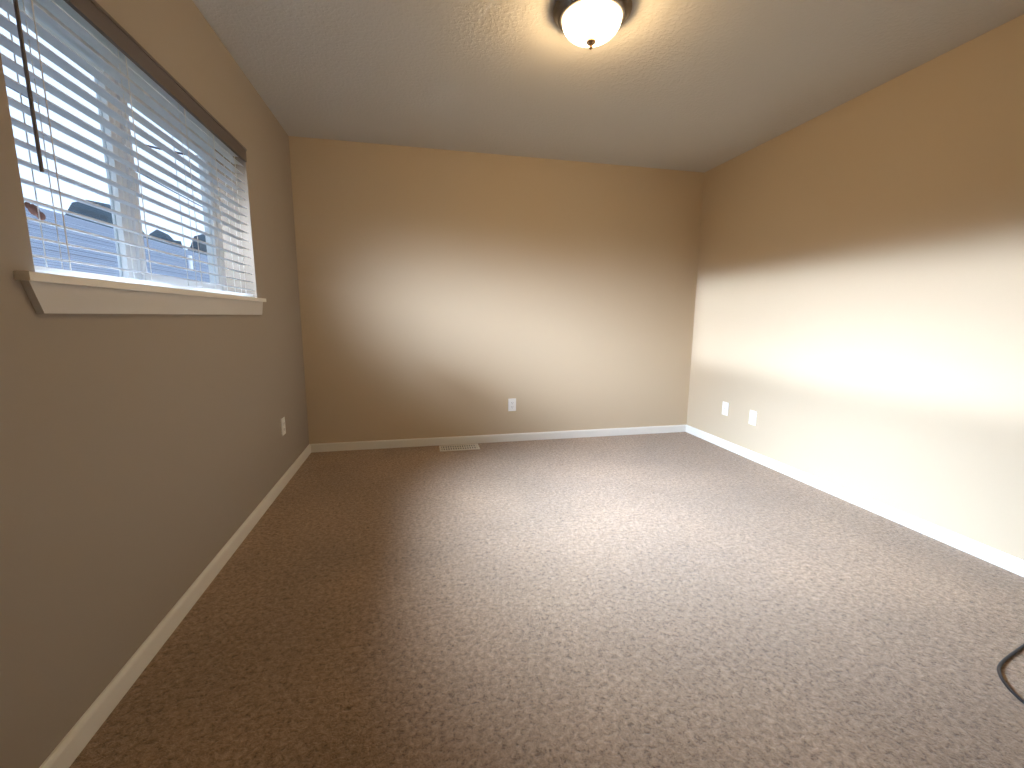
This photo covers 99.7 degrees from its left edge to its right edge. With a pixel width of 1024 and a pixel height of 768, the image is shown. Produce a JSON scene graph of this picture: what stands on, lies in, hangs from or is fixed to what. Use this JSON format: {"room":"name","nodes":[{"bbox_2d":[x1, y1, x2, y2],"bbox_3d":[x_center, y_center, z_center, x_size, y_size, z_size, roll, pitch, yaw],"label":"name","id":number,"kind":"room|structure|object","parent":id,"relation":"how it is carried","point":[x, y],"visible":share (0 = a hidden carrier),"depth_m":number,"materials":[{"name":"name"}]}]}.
{"room":"empty bedroom","nodes":[
{"label":"empty bedroom","id":0,"kind":"room"},
{"bbox_2d":[0,0,308,767],"bbox_3d":[-1.298,-0.295,1.213,0.220,2.440,4.487,-2,9,-12],"label":"wall","id":1,"kind":"structure","parent":0,"point":[147,461],"depth_m":1.38,"materials":[{"name":"beige paint"}]},
{"bbox_2d":[0,0,226,290],"bbox_3d":[-1.479,-0.762,1.666,0.073,0.820,1.500,-2,9,-12],"label":"window","id":2,"kind":"structure","parent":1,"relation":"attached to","point":[122,248],"depth_m":1.63,"materials":[{"name":"white plastic"}]},
{"bbox_2d":[0,0,253,296],"bbox_3d":[-1.331,-0.777,1.697,0.074,0.796,1.496,-2,9,-12],"label":"window blinds","id":3,"kind":"object","parent":1,"relation":"attached to","point":[95,25],"visible":0.88,"depth_m":1.38,"materials":[{"name":"white plastic"}]},
{"bbox_2d":[13,271,265,301],"bbox_3d":[-1.366,-0.369,1.753,0.180,0.020,1.620,-2,9,-12],"label":"window sill","id":4,"kind":"structure","parent":1,"relation":"attached to","point":[39,277],"depth_m":1.26,"materials":[{"name":"white wood"}]},
{"bbox_2d":[20,280,262,314],"bbox_3d":[-1.300,-0.324,1.775,0.016,0.075,1.590,-2,9,-12],"label":"apron","id":5,"kind":"object","parent":1,"relation":"attached to","point":[46,297],"visible":1,"depth_m":1.32,"materials":[{"name":"grey wood"}]},
{"bbox_2d":[39,444,310,767],"bbox_3d":[-1.193,0.872,1.421,0.014,0.070,4.487,-2,9,-12],"label":"baseboard","id":6,"kind":"structure","parent":1,"relation":"attached to","point":[69,748],"depth_m":1.42,"materials":[{"name":"white wood"}]},
{"bbox_2d":[281,417,285,435],"bbox_3d":[-1.533,0.284,2.902,0.009,0.115,0.070,-2,9,-12],"label":"outlet","id":7,"kind":"object","parent":1,"relation":"attached to","point":[283,427],"visible":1,"depth_m":2.89,"materials":[{"name":"white plastic"}]},
{"bbox_2d":[289,136,703,443],"bbox_3d":[0.018,-0.702,3.880,3.946,2.440,0.220,-2,9,-12],"label":"wall","id":8,"kind":"structure","parent":0,"point":[447,293],"depth_m":3.71,"materials":[{"name":"beige paint"}]},
{"bbox_2d":[311,425,685,452],"bbox_3d":[0.035,0.487,3.950,3.478,0.070,0.014,-2,9,-12],"label":"baseboard","id":9,"kind":"structure","parent":8,"relation":"attached to","point":[365,445],"depth_m":3.89,"materials":[{"name":"white wood"}]},
{"bbox_2d":[508,398,515,410],"bbox_3d":[0.002,0.188,3.898,0.070,0.115,0.009,-2,9,-12],"label":"outlet","id":10,"kind":"object","parent":8,"relation":"attached to","point":[512,404],"visible":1,"depth_m":3.90,"materials":[{"name":"white plastic"}]},
{"bbox_2d":[69,432,1023,767],"bbox_3d":[0.512,0.921,1.806,3.946,0.120,4.927,-2,9,-12],"label":"floor","id":11,"kind":"structure","parent":0,"point":[667,600],"depth_m":1.57,"materials":[{"name":"brown carpet"}]},
{"bbox_2d":[439,443,479,451],"bbox_3d":[-0.455,0.548,3.737,0.340,0.007,0.150,-2,9,-12],"label":"floor vent","id":12,"kind":"object","parent":11,"relation":"in","point":[458,447],"visible":1,"depth_m":3.73,"materials":[{"name":"beige metal"}]},
{"bbox_2d":[997,644,1023,703],"bbox_3d":[1.975,0.957,1.221,0.874,0.009,0.828,-2,9,-12],"label":"cable","id":13,"kind":"object","parent":11,"relation":"on","point":[1006,658],"visible":1,"depth_m":1.40,"materials":[{"name":"black rubber"}]},
{"bbox_2d":[192,0,1023,172],"bbox_3d":[0.531,-1.623,1.409,3.946,0.150,4.927,-2,9,-12],"label":"ceiling","id":14,"kind":"structure","parent":0,"point":[703,86],"depth_m":2.31,"materials":[{"name":"grey paint"}]},
{"bbox_2d":[553,0,631,32],"bbox_3d":[0.346,-1.598,1.871,0.336,0.045,0.336,-2,9,-12],"label":"pan","id":15,"kind":"object","parent":14,"relation":"attached to","point":[561,8],"visible":0.31,"depth_m":1.82,"materials":[{"name":"brown metal"}]},
{"bbox_2d":[562,0,621,47],"bbox_3d":[0.346,-1.541,1.880,0.256,0.078,0.256,-2,9,-12],"label":"shade","id":16,"kind":"object","parent":15,"relation":"attached to","point":[583,21],"visible":0.9,"depth_m":1.81,"materials":[{"name":"white glass"}]},
{"bbox_2d":[586,37,595,49],"bbox_3d":[0.345,-1.485,1.889,0.040,0.044,0.040,-2,9,-12],"label":"finial","id":17,"kind":"object","parent":16,"relation":"attached to","point":[591,41],"visible":1,"depth_m":1.88,"materials":[{"name":"brown metal"}]},
{"bbox_2d":[686,14,1023,559],"bbox_3d":[2.341,-0.392,2.005,0.220,2.440,4.487,-2,9,-12],"label":"wall","id":18,"kind":"structure","parent":0,"point":[858,327],"depth_m":2.44,"materials":[{"name":"beige paint"}]},
{"bbox_2d":[722,401,728,415],"bbox_3d":[1.853,0.215,3.766,0.017,0.115,0.070,-2,9,-12],"label":"outlet plate","id":19,"kind":"object","parent":18,"relation":"attached to","point":[725,405],"visible":1,"depth_m":3.76,"materials":[{"name":"white plastic"}]},
{"bbox_2d":[749,410,756,425],"bbox_3d":[1.925,0.271,3.459,0.009,0.115,0.070,-2,9,-12],"label":"outlet","id":20,"kind":"object","parent":18,"relation":"attached to","point":[752,417],"visible":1,"depth_m":3.45,"materials":[{"name":"white plastic"}]},
{"bbox_2d":[686,425,1023,576],"bbox_3d":[2.218,0.782,2.163,0.014,0.070,4.487,-2,9,-12],"label":"baseboard","id":21,"kind":"structure","parent":18,"relation":"attached to","point":[1004,560],"depth_m":2.47,"materials":[{"name":"white wood"}]},
{"label":"outside","id":22,"kind":"structure","parent":0,"visible":0},
{"bbox_3d":[-45.004,1.424,16.159,78.867,0.200,130.000,-2,9,-12],"label":"ground","id":23,"kind":"structure","parent":22,"visible":0},
{"bbox_2d":[25,207,209,281],"bbox_3d":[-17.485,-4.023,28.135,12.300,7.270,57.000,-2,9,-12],"label":"neighbor house","id":24,"kind":"structure","parent":23,"relation":"on","point":[79,255],"depth_m":11.28,"materials":[{"name":"blue"}]},
{"bbox_2d":[7,86,201,206],"bbox_3d":[-8.732,-6.052,16.801,6.427,2.929,30.002,-2,9,-12],"label":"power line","id":25,"kind":"object","parent":24,"relation":"attached to","point":[150,146],"depth_m":7.89,"materials":[{"name":"black plastic"}]},
{"bbox_2d":[65,200,206,254],"bbox_3d":[-32.096,-7.709,30.851,8.151,13.506,75.088,-2,9,-12],"label":"trees","id":26,"kind":"object","parent":23,"relation":"on","point":[91,209],"depth_m":30.48,"materials":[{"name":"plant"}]}
]}

